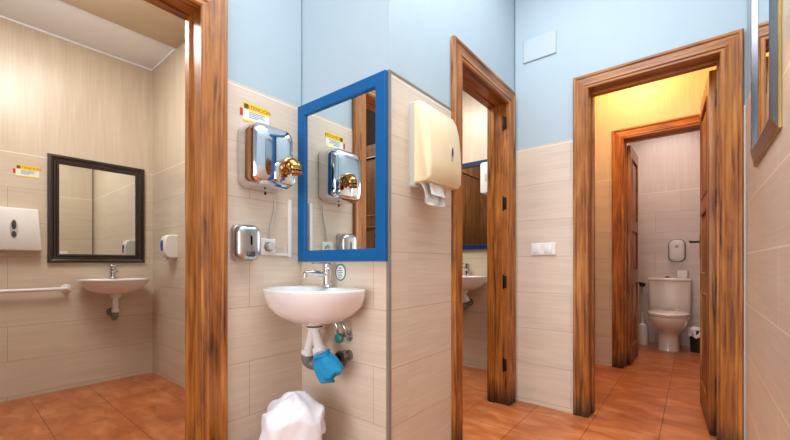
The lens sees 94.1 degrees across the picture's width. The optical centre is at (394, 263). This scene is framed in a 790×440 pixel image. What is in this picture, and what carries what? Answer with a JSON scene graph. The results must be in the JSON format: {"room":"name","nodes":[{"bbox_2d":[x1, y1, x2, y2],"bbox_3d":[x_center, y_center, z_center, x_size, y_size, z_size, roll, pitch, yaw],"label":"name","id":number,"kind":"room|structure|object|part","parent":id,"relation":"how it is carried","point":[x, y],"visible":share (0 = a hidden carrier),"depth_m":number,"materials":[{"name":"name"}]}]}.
{"room":"public restroom","nodes":[
{"label":"public restroom","id":0,"kind":"room"},
{"bbox_2d":[0,18,152,401],"bbox_3d":[-2.847,-0.407,2.434,0.100,2.715,2.388,0,0,39],"label":"wall","id":1,"kind":"structure","parent":0,"point":[58,96],"depth_m":2.78,"materials":[{"name":"beige tile"}]},
{"bbox_2d":[0,206,41,251],"bbox_3d":[-2.635,-0.240,2.547,0.087,0.300,0.276,0,0,39],"label":"dispenser","id":2,"kind":"object","parent":1,"relation":"attached to","point":[19,227],"visible":1,"depth_m":2.54,"materials":[{"name":"white plastic"}]},
{"bbox_2d":[13,164,40,178],"bbox_3d":[-2.625,-0.660,2.627,0.002,0.085,0.141,0,0,39],"label":"warning sticker","id":3,"kind":"object","parent":1,"relation":"attached to","point":[20,170],"visible":1,"depth_m":2.62,"materials":[{"name":"paper"}]},
{"bbox_2d":[0,284,70,292],"bbox_3d":[-2.702,0.185,2.479,0.069,0.064,0.804,0,0,39],"label":"grab rail","id":4,"kind":"object","parent":1,"relation":"attached to","point":[65,288],"visible":1,"depth_m":2.63,"materials":[{"name":"white plastic"}]},
{"bbox_2d":[47,153,144,262],"bbox_3d":[-2.355,-0.412,2.937,0.028,0.805,0.615,0,0,39],"label":"wall mirror","id":5,"kind":"object","parent":1,"relation":"attached to","point":[96,210],"visible":1,"depth_m":2.91,"materials":[{"name":"black paint"}]},
{"bbox_2d":[59,164,134,254],"bbox_3d":[-2.364,-0.412,2.943,0.005,0.726,0.536,0,0,39],"label":"mirror glass","id":6,"kind":"object","parent":5,"relation":"attached to","point":[97,201],"depth_m":2.93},
{"bbox_2d":[76,264,150,320],"bbox_3d":[-2.188,0.227,2.897,0.340,0.449,0.470,0,0,39],"label":"sink","id":7,"kind":"object","parent":1,"relation":"attached to","point":[112,286],"visible":1,"depth_m":2.84,"materials":[{"name":"white ceramic"}]},
{"bbox_2d":[76,278,150,294],"bbox_3d":[-2.188,0.177,2.896,0.339,0.125,0.470,0,0,39],"label":"basin","id":8,"kind":"object","parent":7,"relation":"in","point":[104,286],"depth_m":2.79,"materials":[{"name":"white ceramic"}]},
{"bbox_2d":[109,264,118,277],"bbox_3d":[-2.239,0.059,2.937,0.158,0.112,0.052,0,0,39],"label":"faucet","id":9,"kind":"object","parent":7,"relation":"on","point":[112,273],"depth_m":2.95,"materials":[{"name":"silver metal"}]},
{"bbox_2d":[0,0,173,68],"bbox_3d":[-2.072,-1.735,1.748,2.180,0.060,2.300,0,0,39],"label":"ceiling","id":10,"kind":"structure","parent":0,"point":[57,17],"depth_m":2.66,"materials":[{"name":"white paint"}]},
{"bbox_2d":[60,0,184,48],"bbox_3d":[-1.821,-1.696,1.581,1.480,0.018,2.158,0,0,39],"label":"strip","id":11,"kind":"object","parent":10,"relation":"attached to","point":[142,17],"visible":0.67,"depth_m":2.52,"materials":[{"name":"beige paint"}]},
{"bbox_2d":[228,0,301,439],"bbox_3d":[-1.500,-0.550,0.709,0.118,3.000,3.108,0,0,39],"label":"wall","id":12,"kind":"structure","parent":0,"point":[265,362],"depth_m":1.70,"materials":[{"name":"beige tile"}]},
{"bbox_2d":[144,0,227,439],"bbox_3d":[-1.351,-0.098,1.457,0.879,2.096,0.970,0,0,39],"label":"door frame","id":13,"kind":"structure","parent":12,"relation":"in","point":[206,21],"depth_m":1.51,"materials":[{"name":"brown wood"}]},
{"bbox_3d":[-0.747,-0.098,1.523,0.024,2.096,0.106,0,0,39],"label":"casing","id":14,"kind":"part","parent":13,"relation":"part of","materials":[{"name":"brown wood"}]},
{"bbox_2d":[230,224,259,260],"bbox_3d":[-0.644,-0.093,1.605,0.080,0.160,0.112,0,0,39],"label":"soap dispenser","id":15,"kind":"object","parent":12,"relation":"attached to","point":[244,239],"visible":1,"depth_m":1.58,"materials":[{"name":"metal"}]},
{"bbox_3d":[-0.666,-0.093,1.623,0.022,0.160,0.112,0,0,39],"label":"plate","id":16,"kind":"part","parent":15,"relation":"part of","materials":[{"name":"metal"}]},
{"bbox_2d":[240,101,269,124],"bbox_3d":[-0.635,-0.680,1.677,0.002,0.085,0.148,0,0,39],"label":"warning sticker","id":17,"kind":"object","parent":12,"relation":"attached to","point":[251,113],"visible":1,"depth_m":1.67,"materials":[{"name":"paper"}]},
{"bbox_2d":[249,112,264,120],"bbox_3d":[-0.630,-0.672,1.683,0.001,0.026,0.081,0,0,39],"label":"print","id":18,"kind":"object","parent":17,"relation":"attached to","point":[253,116],"depth_m":1.68},
{"bbox_2d":[238,122,302,194],"bbox_3d":[-0.534,-0.463,1.619,0.232,0.302,0.212,0,0,39],"label":"dryer","id":19,"kind":"object","parent":12,"relation":"attached to","point":[266,162],"visible":1,"depth_m":1.58,"materials":[{"name":"metal"}]},
{"bbox_2d":[260,200,291,256],"bbox_3d":[-0.554,-0.175,1.746,0.042,0.280,0.165,0,0,39],"label":"power socket","id":20,"kind":"object","parent":12,"relation":"attached to","point":[267,246],"visible":1,"depth_m":1.78,"materials":[{"name":"white plastic"}]},
{"bbox_3d":[-0.594,-0.080,1.722,0.008,0.078,0.078,0,0,39],"label":"plate","id":21,"kind":"part","parent":20,"relation":"part of","materials":[{"name":"white plastic"}]},
{"bbox_2d":[269,198,275,237],"bbox_3d":[-0.578,-0.217,1.737,0.008,0.191,0.040,0,0,39],"label":"power cable","id":22,"kind":"object","parent":20,"relation":"attached to","point":[275,198],"visible":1,"depth_m":1.74,"materials":[{"name":"grey plastic"}]},
{"bbox_2d":[153,0,407,439],"bbox_3d":[-1.040,-0.550,2.421,2.722,3.000,0.130,0,0,39],"label":"wall","id":23,"kind":"structure","parent":0,"point":[344,43],"depth_m":1.68,"materials":[{"name":"beige tile"}]},
{"bbox_2d":[0,15,184,71],"bbox_3d":[-2.029,-1.698,1.757,2.025,0.015,2.168,0,0,39],"label":"trim","id":24,"kind":"structure","parent":23,"relation":"attached to","point":[1,16],"depth_m":2.89,"materials":[{"name":"white paint"}]},
{"bbox_2d":[160,235,177,260],"bbox_3d":[-1.782,-0.127,2.889,0.108,0.200,0.097,0,0,39],"label":"soap dispenser","id":25,"kind":"object","parent":23,"relation":"attached to","point":[168,243],"visible":1,"depth_m":2.86,"materials":[{"name":"white plastic"}]},
{"bbox_2d":[263,262,364,369],"bbox_3d":[-0.375,0.240,1.594,0.492,0.494,0.326,0,0,39],"label":"sink","id":26,"kind":"object","parent":23,"relation":"attached to","point":[313,307],"visible":0.89,"depth_m":1.49,"materials":[{"name":"white ceramic"}]},
{"bbox_2d":[263,285,364,324],"bbox_3d":[-0.377,0.182,1.591,0.492,0.155,0.319,0,0,39],"label":"basin","id":27,"kind":"object","parent":26,"relation":"in","point":[300,304],"depth_m":1.46,"materials":[{"name":"white ceramic"}]},
{"bbox_2d":[303,262,332,286],"bbox_3d":[-0.342,0.049,1.634,0.052,0.112,0.158,0,0,39],"label":"faucet","id":28,"kind":"object","parent":26,"relation":"on","point":[326,274],"depth_m":1.66,"materials":[{"name":"silver metal"}]},
{"bbox_2d":[313,349,343,383],"bbox_3d":[-0.282,0.434,1.559,0.137,0.148,0.091,0,0,16],"label":"cleaning cloth","id":29,"kind":"object","parent":26,"relation":"attached to","point":[327,366],"visible":0.99,"depth_m":1.53,"materials":[{"name":"blue fabric"}]},
{"bbox_2d":[335,264,345,280],"bbox_3d":[-0.252,0.038,1.693,0.072,0.080,0.005,0,0,39],"label":"sticker","id":30,"kind":"object","parent":23,"relation":"attached to","point":[340,272],"visible":1,"depth_m":1.69,"materials":[{"name":"white paper"}]},
{"bbox_2d":[298,70,387,261],"bbox_3d":[-0.260,-0.402,1.685,0.577,0.780,0.020,0,0,39],"label":"wall mirror","id":31,"kind":"object","parent":23,"relation":"attached to","point":[343,132],"visible":1,"depth_m":1.65,"materials":[{"name":"blue paint"}]},
{"bbox_2d":[306,89,374,250],"bbox_3d":[-0.257,-0.402,1.689,0.512,0.715,0.007,0,0,39],"label":"mirror glass","id":32,"kind":"object","parent":31,"relation":"attached to","point":[340,127],"depth_m":1.67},
{"bbox_2d":[335,331,352,343],"bbox_3d":[-0.229,0.324,1.630,0.048,0.050,0.074,0,0,39],"label":"angle valve","id":33,"kind":"object","parent":23,"relation":"attached to","point":[339,337],"visible":0.89,"depth_m":1.61,"materials":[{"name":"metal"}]},
{"bbox_3d":[-0.244,0.325,1.610,0.044,0.043,0.024,0,0,39],"label":"knob","id":34,"kind":"part","parent":33,"relation":"part of","materials":[{"name":"green plastic"}]},
{"bbox_2d":[335,350,352,361],"bbox_3d":[-0.229,0.409,1.630,0.048,0.050,0.074,0,0,39],"label":"angle valve","id":35,"kind":"object","parent":23,"relation":"attached to","point":[347,354],"visible":0.88,"depth_m":1.63,"materials":[{"name":"metal"}]},
{"bbox_3d":[-0.244,0.410,1.610,0.044,0.043,0.024,0,0,39],"label":"knob","id":36,"kind":"part","parent":35,"relation":"part of","materials":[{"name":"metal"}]},
{"bbox_2d":[386,69,390,439],"bbox_3d":[-0.026,0.075,1.518,0.016,1.749,0.013,0,0,39],"label":"trim","id":37,"kind":"structure","parent":23,"relation":"attached to","point":[388,263],"depth_m":1.51,"materials":[{"name":"grey metal"}]},
{"bbox_2d":[0,342,715,439],"bbox_3d":[-0.169,0.980,2.488,4.400,0.060,7.550,0,0,39],"label":"floor","id":38,"kind":"structure","parent":0,"point":[656,396],"depth_m":2.37,"materials":[{"name":"tile"}]},
{"bbox_2d":[259,390,325,439],"bbox_3d":[-0.420,0.740,1.532,0.258,0.420,0.263,0,0,1],"label":"waste bin","id":39,"kind":"object","parent":38,"relation":"on","point":[296,415],"visible":1,"depth_m":1.45,"materials":[{"name":"white plastic"}]},
{"bbox_2d":[638,312,648,344],"bbox_3d":[2.942,0.760,4.374,0.120,0.380,0.120,0,0,39],"label":"toilet brush holder","id":40,"kind":"object","parent":38,"relation":"on","point":[642,328],"visible":0.96,"depth_m":4.33,"materials":[{"name":"white plastic"}]},
{"bbox_3d":[2.942,0.700,4.374,0.064,0.260,0.064,0,0,39],"label":"brush handle","id":41,"kind":"part","parent":40,"relation":"part of","materials":[{"name":"white plastic"}]},
{"bbox_2d":[647,276,691,351],"bbox_3d":[3.035,0.547,4.087,0.408,0.806,0.668,0,0,39],"label":"toilet","id":42,"kind":"object","parent":38,"relation":"on","point":[668,313],"visible":1,"depth_m":4.11,"materials":[{"name":"ceramic"}]},
{"bbox_3d":[2.975,0.550,4.014,0.380,0.014,0.477,0,0,39],"label":"seat","id":43,"kind":"part","parent":42,"relation":"part of","materials":[{"name":"plastic"}]},
{"bbox_3d":[2.975,0.527,4.014,0.380,0.023,0.478,0,0,39],"label":"lid","id":44,"kind":"part","parent":42,"relation":"part of","materials":[{"name":"ceramic"}]},
{"bbox_3d":[3.186,0.176,4.274,0.408,0.033,0.188,0,0,39],"label":"cistern lid","id":45,"kind":"part","parent":42,"relation":"part of","materials":[{"name":"ceramic"}]},
{"bbox_2d":[677,270,688,277],"bbox_3d":[3.295,0.117,4.210,0.070,0.085,0.090,0,0,-37],"label":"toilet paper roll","id":46,"kind":"object","parent":42,"relation":"on","point":[680,273],"visible":0.99,"depth_m":4.18,"materials":[{"name":"paper"}]},
{"bbox_2d":[688,326,699,352],"bbox_3d":[3.285,0.814,3.966,0.193,0.273,0.194,0,0,-26],"label":"pedal bin","id":47,"kind":"object","parent":38,"relation":"on","point":[694,331],"visible":0.51,"depth_m":3.94,"materials":[{"name":"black plastic"}]},
{"bbox_2d":[407,0,514,439],"bbox_3d":[0.606,-0.550,2.392,0.130,3.000,1.902,0,0,39],"label":"wall","id":48,"kind":"structure","parent":0,"point":[486,27],"depth_m":1.79,"materials":[{"name":"beige tile"}]},
{"bbox_2d":[391,70,451,109],"bbox_3d":[0.135,-0.797,1.715,0.013,0.008,0.497,0,0,39],"label":"trim","id":49,"kind":"structure","parent":48,"relation":"attached to","point":[393,72],"depth_m":1.68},
{"bbox_2d":[409,100,460,194],"bbox_3d":[0.191,-0.525,1.682,0.121,0.375,0.268,0,0,39],"label":"paper towel dispenser","id":50,"kind":"object","parent":48,"relation":"attached to","point":[434,145],"visible":0.98,"depth_m":1.60,"materials":[{"name":"beige plastic"}]},
{"bbox_2d":[420,182,444,206],"bbox_3d":[0.169,-0.303,1.628,0.045,0.100,0.177,0,0,39],"label":"paper towel","id":51,"kind":"object","parent":50,"relation":"hanging from","point":[434,194],"visible":1,"depth_m":1.62,"materials":[{"name":"white paper"}]},
{"bbox_2d":[451,35,515,439],"bbox_3d":[0.502,-0.114,2.264,0.178,2.127,0.831,0,0,39],"label":"door","id":52,"kind":"structure","parent":48,"relation":"in","point":[471,75],"depth_m":2.48,"materials":[{"name":"brown wood"}]},
{"bbox_3d":[0.330,-0.114,1.930,0.024,2.127,0.097,0,0,39],"label":"casing","id":53,"kind":"part","parent":52,"relation":"part of","materials":[{"name":"brown wood"}]},
{"bbox_3d":[0.670,-0.109,2.594,0.024,2.117,0.087,0,0,39],"label":"casing","id":54,"kind":"part","parent":52,"relation":"part of","materials":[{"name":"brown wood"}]},
{"bbox_3d":[0.793,-0.114,2.500,0.024,2.127,0.097,0,0,39],"label":"casing","id":55,"kind":"part","parent":52,"relation":"part of","materials":[{"name":"brown wood"}]},
{"bbox_2d":[463,91,486,369],"bbox_3d":[0.576,-0.477,3.565,1.397,2.855,0.120,0,0,39],"label":"wall","id":56,"kind":"structure","parent":0,"point":[474,112],"depth_m":3.36,"materials":[{"name":"beige tile"}]},
{"bbox_2d":[463,159,486,249],"bbox_3d":[0.602,-0.532,3.452,0.680,0.800,0.020,0,0,39],"label":"wall mirror","id":57,"kind":"object","parent":56,"relation":"attached to","point":[474,202],"visible":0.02,"depth_m":3.35,"materials":[{"name":"brown mirror"}]},
{"bbox_2d":[463,263,486,309],"bbox_3d":[0.593,0.203,3.267,0.420,0.419,0.320,0,0,39],"label":"sink","id":58,"kind":"object","parent":56,"relation":"attached to","point":[470,282],"visible":0.62,"depth_m":3.18,"materials":[{"name":"white ceramic"}]},
{"bbox_2d":[463,263,470,275],"bbox_3d":[0.628,0.049,3.310,0.052,0.112,0.158,0,0,39],"label":"faucet","id":59,"kind":"object","parent":58,"relation":"on","point":[467,266],"depth_m":3.33,"materials":[{"name":"silver metal"}]},
{"bbox_2d":[463,275,486,290],"bbox_3d":[0.593,0.170,3.267,0.420,0.130,0.319,0,0,39],"label":"basin","id":60,"kind":"object","parent":58,"relation":"in","point":[470,282],"depth_m":3.13,"materials":[{"name":"white ceramic"}]},
{"bbox_2d":[480,162,486,194],"bbox_3d":[0.810,-0.750,3.217,0.110,0.270,0.083,0,0,39],"label":"dispenser","id":61,"kind":"object","parent":56,"relation":"attached to","point":[483,167],"visible":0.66,"depth_m":3.20,"materials":[{"name":"white plastic"}]},
{"bbox_2d":[515,0,746,412],"bbox_3d":[1.378,-0.550,2.216,1.291,3.000,0.120,0,0,39],"label":"wall","id":62,"kind":"structure","parent":0,"point":[592,36],"depth_m":2.40,"materials":[{"name":"beige tile"}]},
{"bbox_2d":[523,30,555,63],"bbox_3d":[0.969,-1.455,2.471,0.215,0.150,0.010,0,0,39],"label":"junction box cover","id":63,"kind":"object","parent":62,"relation":"attached to","point":[539,47],"visible":1,"depth_m":2.46,"materials":[{"name":"white plastic"}]},
{"bbox_2d":[531,243,555,254],"bbox_3d":[0.987,-0.100,2.448,0.160,0.080,0.012,0,0,39],"label":"light switch","id":64,"kind":"object","parent":62,"relation":"attached to","point":[536,248],"visible":1,"depth_m":2.44,"materials":[{"name":"white plastic"}]},
{"bbox_2d":[573,28,743,439],"bbox_3d":[1.663,-0.112,2.365,0.785,2.123,0.759,0,0,39],"label":"door","id":65,"kind":"structure","parent":62,"relation":"in","point":[721,237],"depth_m":2.03,"materials":[{"name":"pine"},{"name":"wood"}]},
{"bbox_3d":[1.161,-0.112,2.300,0.088,2.123,0.024,0,0,39],"label":"casing","id":66,"kind":"part","parent":65,"relation":"part of","materials":[{"name":"brown wood"}]},
{"bbox_3d":[2.045,-0.120,2.430,0.163,0.160,0.126,0,0,36],"label":"handle","id":67,"kind":"part","parent":65,"relation":"part of","materials":[{"name":"metal"}]},
{"bbox_3d":[1.702,-0.112,1.860,0.088,2.123,0.024,0,0,39],"label":"casing","id":68,"kind":"part","parent":65,"relation":"part of","materials":[{"name":"brown wood"}]},
{"bbox_2d":[595,66,715,365],"bbox_3d":[1.999,-0.505,3.491,2.300,2.910,0.110,0,0,39],"label":"wall","id":69,"kind":"structure","parent":0,"point":[681,95],"depth_m":3.41,"materials":[{"name":"yellow paint"}]},
{"bbox_2d":[630,131,699,345],"bbox_3d":[3.273,-0.505,4.401,0.970,2.910,0.100,0,0,39],"label":"wall","id":70,"kind":"structure","parent":0,"point":[668,166],"depth_m":4.37,"materials":[{"name":"beige tile"}]},
{"bbox_2d":[638,282,647,294],"bbox_3d":[3.030,0.300,4.493,0.120,0.162,0.062,0,0,39],"label":"angle valve","id":71,"kind":"object","parent":70,"relation":"attached to","point":[641,284],"visible":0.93,"depth_m":4.48,"materials":[{"name":"metal"}]},
{"bbox_2d":[668,239,685,261],"bbox_3d":[3.273,-0.155,4.274,0.165,0.265,0.096,0,0,39],"label":"dispenser","id":72,"kind":"object","parent":70,"relation":"attached to","point":[676,247],"visible":1,"depth_m":4.25,"materials":[{"name":"white plastic"}]},
{"bbox_2d":[745,0,789,439],"bbox_3d":[0.383,-0.550,0.062,0.120,3.000,4.479,0,0,39],"label":"wall","id":73,"kind":"structure","parent":0,"point":[767,184],"depth_m":1.24,"materials":[{"name":"beige tile"}]},
{"bbox_2d":[744,105,744,439],"bbox_3d":[1.742,0.080,1.835,0.009,1.740,0.012,0,0,39],"label":"trim","id":74,"kind":"structure","parent":73,"relation":"attached to","point":[744,105],"depth_m":1.83,"materials":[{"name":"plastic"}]},
{"bbox_2d":[751,0,781,166],"bbox_3d":[1.286,-0.820,1.287,0.021,0.848,0.558,0,0,39],"label":"wall mirror","id":75,"kind":"object","parent":73,"relation":"attached to","point":[766,15],"visible":1,"depth_m":1.24,"materials":[{"name":"grey mirror"}]},
{"bbox_2d":[755,0,768,142],"bbox_3d":[1.290,-0.820,1.284,0.009,0.780,0.490,0,0,39],"label":"mirror glass","id":76,"kind":"object","parent":75,"relation":"attached to","point":[761,6],"depth_m":1.29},
{"bbox_3d":[3.136,-0.505,3.543,0.100,2.910,1.405,0,0,39],"label":"wall","id":77,"kind":"structure","parent":0,"visible":0},
{"bbox_2d":[612,113,699,368],"bbox_3d":[2.490,-0.140,3.415,0.735,2.179,0.659,0,0,39],"label":"door","id":78,"kind":"structure","parent":77,"relation":"in","point":[624,158],"depth_m":3.38,"materials":[{"name":"brown pine wood"}]},
{"bbox_3d":[2.041,-0.140,3.371,0.094,2.179,0.024,0,0,39],"label":"casing","id":79,"kind":"part","parent":78,"relation":"part of","materials":[{"name":"brown wood"}]}
]}

